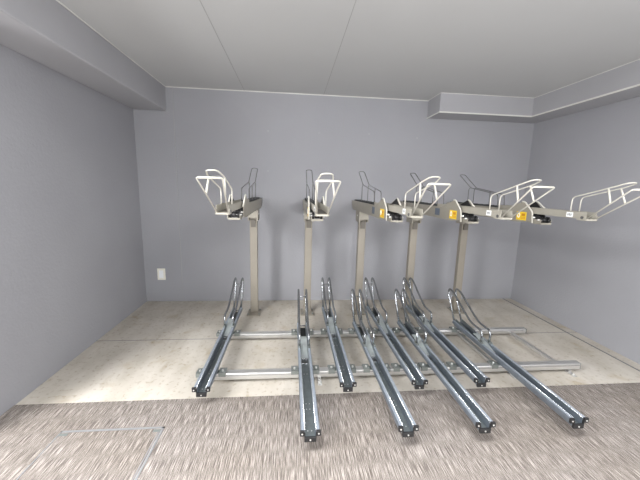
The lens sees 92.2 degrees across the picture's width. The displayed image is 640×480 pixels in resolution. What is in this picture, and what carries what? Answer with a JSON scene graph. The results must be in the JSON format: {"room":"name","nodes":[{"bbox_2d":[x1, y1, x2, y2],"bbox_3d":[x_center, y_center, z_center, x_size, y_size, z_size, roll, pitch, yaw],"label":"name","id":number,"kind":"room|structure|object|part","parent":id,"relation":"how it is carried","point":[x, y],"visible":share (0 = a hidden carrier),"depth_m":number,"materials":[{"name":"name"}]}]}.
{"room":"bicycle parking room","nodes":[
{"label":"bicycle parking room","id":0,"kind":"room"},
{"bbox_2d":[0,44,146,415],"bbox_3d":[-2.194,-0.300,2.594,0.200,2.613,2.345,1,10,-5],"label":"wall","id":1,"kind":"structure","parent":0,"point":[72,269],"depth_m":2.45,"materials":[{"name":"grey paint"}]},
{"bbox_2d":[0,0,165,110],"bbox_3d":[-1.859,-1.416,2.219,0.375,0.271,2.765,1,10,-5],"label":"beam","id":2,"kind":"structure","parent":1,"relation":"attached to","point":[45,32],"depth_m":2.18,"materials":[{"name":"grey paint"}]},
{"bbox_2d":[0,299,639,479],"bbox_3d":[-1.280,1.691,-0.760,9.347,0.154,10.165,1,10,-5],"label":"floor","id":3,"kind":"structure","parent":0,"point":[252,437],"depth_m":2.14,"materials":[{"name":"concrete"}]},
{"bbox_2d":[16,427,164,479],"bbox_3d":[-1.240,1.213,1.603,0.600,0.003,0.598,1,10,-5],"label":"floor hatch","id":4,"kind":"object","parent":3,"relation":"on","point":[121,453],"visible":1,"depth_m":1.71,"materials":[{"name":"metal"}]},
{"bbox_2d":[196,168,261,315],"bbox_3d":[-0.700,0.157,2.836,0.156,1.709,2.251,1,10,-5],"label":"bicycle rack","id":5,"kind":"object","parent":3,"relation":"on","point":[250,207],"visible":1,"depth_m":3.20,"materials":[{"name":"beige metal"}]},
{"bbox_2d":[196,169,232,212],"bbox_3d":[-0.604,-0.280,1.844,0.142,0.263,0.435,1,10,-5],"label":"holder","id":6,"kind":"object","parent":5,"relation":"on","point":[218,209],"depth_m":1.81,"materials":[{"name":"beige metal"}]},
{"bbox_2d":[215,199,248,214],"bbox_3d":[-0.655,-0.269,2.396,0.098,0.060,0.948,1,10,-5],"label":"tray","id":7,"kind":"object","parent":5,"relation":"on","point":[235,206],"depth_m":2.20,"materials":[{"name":"beige metal"}]},
{"bbox_3d":[-0.611,-0.286,2.572,0.002,0.174,0.345,1,10,-5],"label":"guard plate","id":8,"kind":"part","parent":5,"relation":"part of","materials":[{"name":"beige metal"}]},
{"bbox_3d":[-0.774,0.276,3.625,0.084,1.183,0.062,1,10,-5],"label":"post","id":9,"kind":"part","parent":5,"relation":"part of","materials":[{"name":"beige metal"}]},
{"bbox_3d":[-0.787,0.871,3.689,0.156,0.012,0.180,1,10,-5],"label":"plate","id":10,"kind":"part","parent":5,"relation":"part of","materials":[{"name":"beige paint"}]},
{"bbox_2d":[300,170,340,315],"bbox_3d":[-0.071,0.163,2.894,0.156,1.709,2.251,1,10,-5],"label":"bicycle rack","id":11,"kind":"object","parent":3,"relation":"on","point":[312,208],"visible":1,"depth_m":3.47,"materials":[{"name":"beige metal"}]},
{"bbox_3d":[-0.157,0.877,3.748,0.156,0.012,0.180,1,10,-5],"label":"plate","id":12,"kind":"part","parent":11,"relation":"part of","materials":[{"name":"beige paint"}]},
{"bbox_3d":[-0.145,0.282,3.683,0.084,1.183,0.062,1,10,-5],"label":"post","id":13,"kind":"part","parent":11,"relation":"part of","materials":[{"name":"beige metal"}]},
{"bbox_2d":[310,201,329,215],"bbox_3d":[-0.026,-0.262,2.454,0.098,0.060,0.948,1,10,-5],"label":"tray","id":14,"kind":"object","parent":11,"relation":"on","point":[323,209],"depth_m":2.23,"materials":[{"name":"beige metal"}]},
{"bbox_2d":[315,173,340,213],"bbox_3d":[0.025,-0.274,1.903,0.142,0.263,0.435,1,10,-5],"label":"holder","id":15,"kind":"object","parent":11,"relation":"on","point":[327,209],"depth_m":1.83,"materials":[{"name":"beige metal"}]},
{"bbox_2d":[112,332,561,340],"bbox_3d":[0.348,0.993,3.179,4.996,0.003,0.006,1,10,-5],"label":"floor seam","id":16,"kind":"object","parent":3,"relation":"in","point":[542,332],"depth_m":3.02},
{"bbox_2d":[197,327,580,385],"bbox_3d":[0.629,1.022,2.805,3.199,0.082,0.770,1,10,-5],"label":"base frame","id":17,"kind":"object","parent":3,"relation":"on","point":[551,364],"visible":0.59,"depth_m":2.61,"materials":[{"name":"silver metal"}]},
{"bbox_2d":[192,277,243,396],"bbox_3d":[-0.873,0.755,2.843,0.220,0.393,1.596,1,10,-5],"label":"channel","id":18,"kind":"object","parent":17,"relation":"on","point":[206,375],"visible":0.99,"depth_m":2.61,"materials":[{"name":"metal"}]},
{"bbox_3d":[-0.954,0.639,3.295,0.019,0.318,0.656,1,10,-5],"label":"guide rod","id":19,"kind":"part","parent":18,"relation":"part of","materials":[{"name":"metal"}]},
{"bbox_3d":[-0.874,0.640,3.302,0.019,0.318,0.656,1,10,-5],"label":"guide rod","id":20,"kind":"part","parent":18,"relation":"part of","materials":[{"name":"metal"}]},
{"bbox_2d":[291,289,320,441],"bbox_3d":[-0.121,0.834,2.497,0.220,0.393,1.596,1,10,-5],"label":"channel","id":21,"kind":"object","parent":17,"relation":"on","point":[309,419],"visible":1,"depth_m":2.27,"materials":[{"name":"metal"}]},
{"bbox_3d":[-0.201,0.717,2.949,0.019,0.318,0.656,1,10,-5],"label":"guide rod","id":22,"kind":"part","parent":21,"relation":"part of","materials":[{"name":"metal"}]},
{"bbox_3d":[-0.122,0.718,2.956,0.019,0.318,0.656,1,10,-5],"label":"guide rod","id":23,"kind":"part","parent":21,"relation":"part of","materials":[{"name":"metal"}]},
{"bbox_2d":[320,277,356,391],"bbox_3d":[0.133,0.766,2.936,0.220,0.393,1.596,1,10,-5],"label":"channel","id":24,"kind":"object","parent":17,"relation":"on","point":[345,371],"visible":1,"depth_m":2.71,"materials":[{"name":"metal"}]},
{"bbox_3d":[0.052,0.649,3.388,0.019,0.318,0.656,1,10,-5],"label":"guide rod","id":25,"kind":"part","parent":24,"relation":"part of","materials":[{"name":"metal"}]},
{"bbox_3d":[0.132,0.650,3.395,0.019,0.318,0.656,1,10,-5],"label":"guide rod","id":26,"kind":"part","parent":24,"relation":"part of","materials":[{"name":"metal"}]},
{"bbox_3d":[0.608,0.948,3.152,3.170,0.054,0.060,1,10,-5],"label":"cross rail","id":27,"kind":"part","parent":17,"relation":"part of","materials":[{"name":"silver metal"}]},
{"bbox_2d":[348,289,418,436],"bbox_3d":[0.449,0.840,2.550,0.220,0.393,1.596,1,10,-5],"label":"channel","id":28,"kind":"object","parent":17,"relation":"on","point":[403,418],"visible":1,"depth_m":2.35,"materials":[{"name":"metal"}]},
{"bbox_3d":[0.368,0.723,3.001,0.019,0.318,0.656,1,10,-5],"label":"guide rod","id":29,"kind":"part","parent":28,"relation":"part of","materials":[{"name":"metal"}]},
{"bbox_3d":[0.448,0.724,3.009,0.019,0.318,0.656,1,10,-5],"label":"guide rod","id":30,"kind":"part","parent":28,"relation":"part of","materials":[{"name":"metal"}]},
{"bbox_2d":[365,277,427,389],"bbox_3d":[0.655,0.771,2.985,0.220,0.393,1.596,1,10,-5],"label":"channel","id":31,"kind":"object","parent":17,"relation":"on","point":[411,368],"visible":0.99,"depth_m":2.75,"materials":[{"name":"metal"}]},
{"bbox_3d":[0.575,0.655,3.436,0.019,0.318,0.656,1,10,-5],"label":"guide rod","id":32,"kind":"part","parent":31,"relation":"part of","materials":[{"name":"metal"}]},
{"bbox_3d":[0.654,0.656,3.443,0.019,0.318,0.656,1,10,-5],"label":"guide rod","id":33,"kind":"part","parent":31,"relation":"part of","materials":[{"name":"metal"}]},
{"bbox_3d":[0.643,1.058,2.511,3.165,0.054,0.060,1,10,-5],"label":"cross rail","id":34,"kind":"part","parent":17,"relation":"part of","materials":[{"name":"silver metal"}]},
{"bbox_2d":[393,288,495,433],"bbox_3d":[0.922,0.845,2.593,0.220,0.393,1.596,1,10,-5],"label":"channel","id":35,"kind":"object","parent":17,"relation":"on","point":[477,415],"visible":1,"depth_m":2.38,"materials":[{"name":"metal"}]},
{"bbox_3d":[0.841,0.728,3.045,0.019,0.318,0.656,1,10,-5],"label":"guide rod","id":36,"kind":"part","parent":35,"relation":"part of","materials":[{"name":"metal"}]},
{"bbox_3d":[0.921,0.729,3.052,0.019,0.318,0.656,1,10,-5],"label":"guide rod","id":37,"kind":"part","parent":35,"relation":"part of","materials":[{"name":"metal"}]},
{"bbox_2d":[403,277,489,386],"bbox_3d":[1.128,0.776,3.028,0.220,0.393,1.596,1,10,-5],"label":"channel","id":38,"kind":"object","parent":17,"relation":"on","point":[475,374],"visible":0.99,"depth_m":2.79,"materials":[{"name":"metal"}]},
{"bbox_3d":[1.048,0.660,3.480,0.019,0.318,0.656,1,10,-5],"label":"guide rod","id":39,"kind":"part","parent":38,"relation":"part of","materials":[{"name":"metal"}]},
{"bbox_3d":[1.127,0.661,3.487,0.019,0.318,0.656,1,10,-5],"label":"guide rod","id":40,"kind":"part","parent":38,"relation":"part of","materials":[{"name":"metal"}]},
{"bbox_2d":[448,288,588,428],"bbox_3d":[1.526,0.851,2.649,0.220,0.393,1.596,1,10,-5],"label":"channel","id":41,"kind":"object","parent":17,"relation":"on","point":[556,403],"visible":0.99,"depth_m":2.44,"materials":[{"name":"metal"}]},
{"bbox_3d":[1.446,0.734,3.101,0.019,0.318,0.656,1,10,-5],"label":"guide rod","id":42,"kind":"part","parent":41,"relation":"part of","materials":[{"name":"metal"}]},
{"bbox_3d":[1.525,0.735,3.108,0.019,0.318,0.656,1,10,-5],"label":"guide rod","id":43,"kind":"part","parent":41,"relation":"part of","materials":[{"name":"metal"}]},
{"bbox_2d":[351,171,450,314],"bbox_3d":[0.559,0.170,2.952,0.156,1.709,2.251,1,10,-5],"label":"bicycle rack","id":44,"kind":"object","parent":3,"relation":"on","point":[392,212],"visible":0.98,"depth_m":2.99,"materials":[{"name":"beige metal"}]},
{"bbox_3d":[0.473,0.884,3.806,0.156,0.012,0.180,1,10,-5],"label":"plate","id":45,"kind":"part","parent":44,"relation":"part of","materials":[{"name":"beige paint"}]},
{"bbox_3d":[0.485,0.289,3.741,0.084,1.183,0.062,1,10,-5],"label":"post","id":46,"kind":"part","parent":44,"relation":"part of","materials":[{"name":"beige metal"}]},
{"bbox_3d":[0.529,-0.274,2.677,0.002,0.174,0.345,1,10,-5],"label":"guard plate","id":47,"kind":"part","parent":44,"relation":"part of","materials":[{"name":"beige metal"}]},
{"bbox_2d":[374,202,422,217],"bbox_3d":[0.604,-0.256,2.513,0.098,0.060,0.948,1,10,-5],"label":"tray","id":48,"kind":"object","parent":44,"relation":"on","point":[395,208],"depth_m":2.43,"materials":[{"name":"beige metal"}]},
{"bbox_2d":[404,176,450,215],"bbox_3d":[0.655,-0.267,1.961,0.142,0.263,0.435,1,10,-5],"label":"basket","id":49,"kind":"object","parent":44,"relation":"on","point":[407,211],"depth_m":1.94,"materials":[{"name":"beige metal"}]},
{"bbox_2d":[400,173,554,313],"bbox_3d":[1.192,0.176,3.010,0.156,1.709,2.251,1,10,-5],"label":"bicycle rack","id":50,"kind":"object","parent":3,"relation":"on","point":[464,212],"visible":0.89,"depth_m":2.75,"materials":[{"name":"beige metal"}]},
{"bbox_3d":[1.117,0.295,3.800,0.084,1.183,0.062,1,10,-5],"label":"post","id":51,"kind":"part","parent":50,"relation":"part of","materials":[{"name":"beige metal"}]},
{"bbox_3d":[1.161,-0.268,2.736,0.002,0.174,0.345,1,10,-5],"label":"guard plate","id":52,"kind":"part","parent":50,"relation":"part of","materials":[{"name":"beige metal"}]},
{"bbox_2d":[437,204,512,219],"bbox_3d":[1.236,-0.249,2.571,0.098,0.060,0.948,1,10,-5],"label":"tray","id":53,"kind":"object","parent":50,"relation":"on","point":[463,210],"depth_m":2.51,"materials":[{"name":"beige metal"}]},
{"bbox_2d":[489,179,554,217],"bbox_3d":[1.288,-0.261,2.019,0.142,0.263,0.435,1,10,-5],"label":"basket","id":54,"kind":"object","parent":50,"relation":"on","point":[498,213],"depth_m":2.03,"materials":[{"name":"beige metal"}]},
{"bbox_2d":[447,174,639,313],"bbox_3d":[1.827,0.183,3.069,0.156,1.709,2.251,1,10,-5],"label":"bicycle rack","id":55,"kind":"object","parent":3,"relation":"on","point":[534,214],"visible":0.85,"depth_m":2.74,"materials":[{"name":"beige metal"}]},
{"bbox_3d":[1.740,0.897,3.923,0.156,0.012,0.180,1,10,-5],"label":"plate","id":56,"kind":"part","parent":55,"relation":"part of","materials":[{"name":"beige paint"}]},
{"bbox_3d":[1.753,0.302,3.858,0.084,1.183,0.062,1,10,-5],"label":"post","id":57,"kind":"part","parent":55,"relation":"part of","materials":[{"name":"beige metal"}]},
{"bbox_3d":[1.796,-0.261,2.794,0.002,0.174,0.345,1,10,-5],"label":"guard plate","id":58,"kind":"part","parent":55,"relation":"part of","materials":[{"name":"beige metal"}]},
{"bbox_2d":[500,205,597,220],"bbox_3d":[1.872,-0.242,2.630,0.098,0.060,0.948,1,10,-5],"label":"tray","id":59,"kind":"object","parent":55,"relation":"on","point":[532,211],"depth_m":2.55,"materials":[{"name":"beige metal"}]},
{"bbox_2d":[570,182,639,218],"bbox_3d":[1.923,-0.254,2.078,0.142,0.263,0.435,1,10,-5],"label":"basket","id":60,"kind":"object","parent":55,"relation":"on","point":[579,214],"depth_m":2.11,"materials":[{"name":"beige metal"}]},
{"bbox_2d":[133,87,533,300],"bbox_3d":[0.280,-0.487,4.082,5.396,2.613,0.202,1,10,-5],"label":"wall","id":61,"kind":"structure","parent":0,"point":[282,136],"depth_m":3.94,"materials":[{"name":"grey paint"}]},
{"bbox_2d":[157,268,165,279],"bbox_3d":[-2.020,0.435,3.925,0.098,0.150,0.011,1,10,-5],"label":"cover plate","id":62,"kind":"object","parent":61,"relation":"attached to","point":[161,275],"visible":1,"depth_m":3.92,"materials":[{"name":"beige plastic"}]},
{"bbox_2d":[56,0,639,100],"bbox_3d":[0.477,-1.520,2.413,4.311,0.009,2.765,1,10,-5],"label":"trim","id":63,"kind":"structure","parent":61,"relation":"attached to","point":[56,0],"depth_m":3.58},
{"bbox_2d":[427,84,639,118],"bbox_3d":[2.048,-1.302,2.593,1.157,0.014,2.765,1,10,-5],"label":"trim","id":64,"kind":"structure","parent":61,"relation":"attached to","point":[623,89],"depth_m":3.50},
{"bbox_2d":[58,0,639,99],"bbox_3d":[0.439,-1.641,2.491,5.396,0.200,2.965,1,10,-5],"label":"ceiling","id":65,"kind":"structure","parent":0,"point":[397,49],"depth_m":2.36,"materials":[{"name":"white paint"}]},
{"bbox_2d":[200,1,244,90],"bbox_3d":[-0.772,-1.537,2.292,0.004,0.002,2.756,1,10,-5],"label":"ceiling seam","id":66,"kind":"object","parent":65,"relation":"attached to","point":[200,1],"depth_m":2.29,"materials":[{"name":"grey"}]},
{"bbox_2d":[324,1,355,92],"bbox_3d":[0.168,-1.527,2.379,0.004,0.002,2.756,1,10,-5],"label":"ceiling seam","id":67,"kind":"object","parent":65,"relation":"attached to","point":[355,1],"depth_m":2.33,"materials":[{"name":"grey"}]},
{"bbox_2d":[511,96,639,363],"bbox_3d":[3.136,0.050,1.345,0.200,2.613,5.865,1,10,-5],"label":"wall","id":68,"kind":"structure","parent":0,"point":[582,276],"depth_m":3.29,"materials":[{"name":"grey paint"}]},
{"bbox_2d":[427,60,639,123],"bbox_3d":[2.204,-1.402,2.590,1.457,0.214,2.765,1,10,-5],"label":"beam","id":69,"kind":"structure","parent":68,"relation":"attached to","point":[627,75],"depth_m":3.53,"materials":[{"name":"grey paint"}]},
{"bbox_2d":[502,298,639,370],"bbox_3d":[2.709,1.004,3.474,0.014,0.005,1.929,1,10,-5],"label":"trim","id":70,"kind":"structure","parent":68,"relation":"attached to","point":[502,298],"depth_m":3.24,"materials":[{"name":"grey"}]}
]}

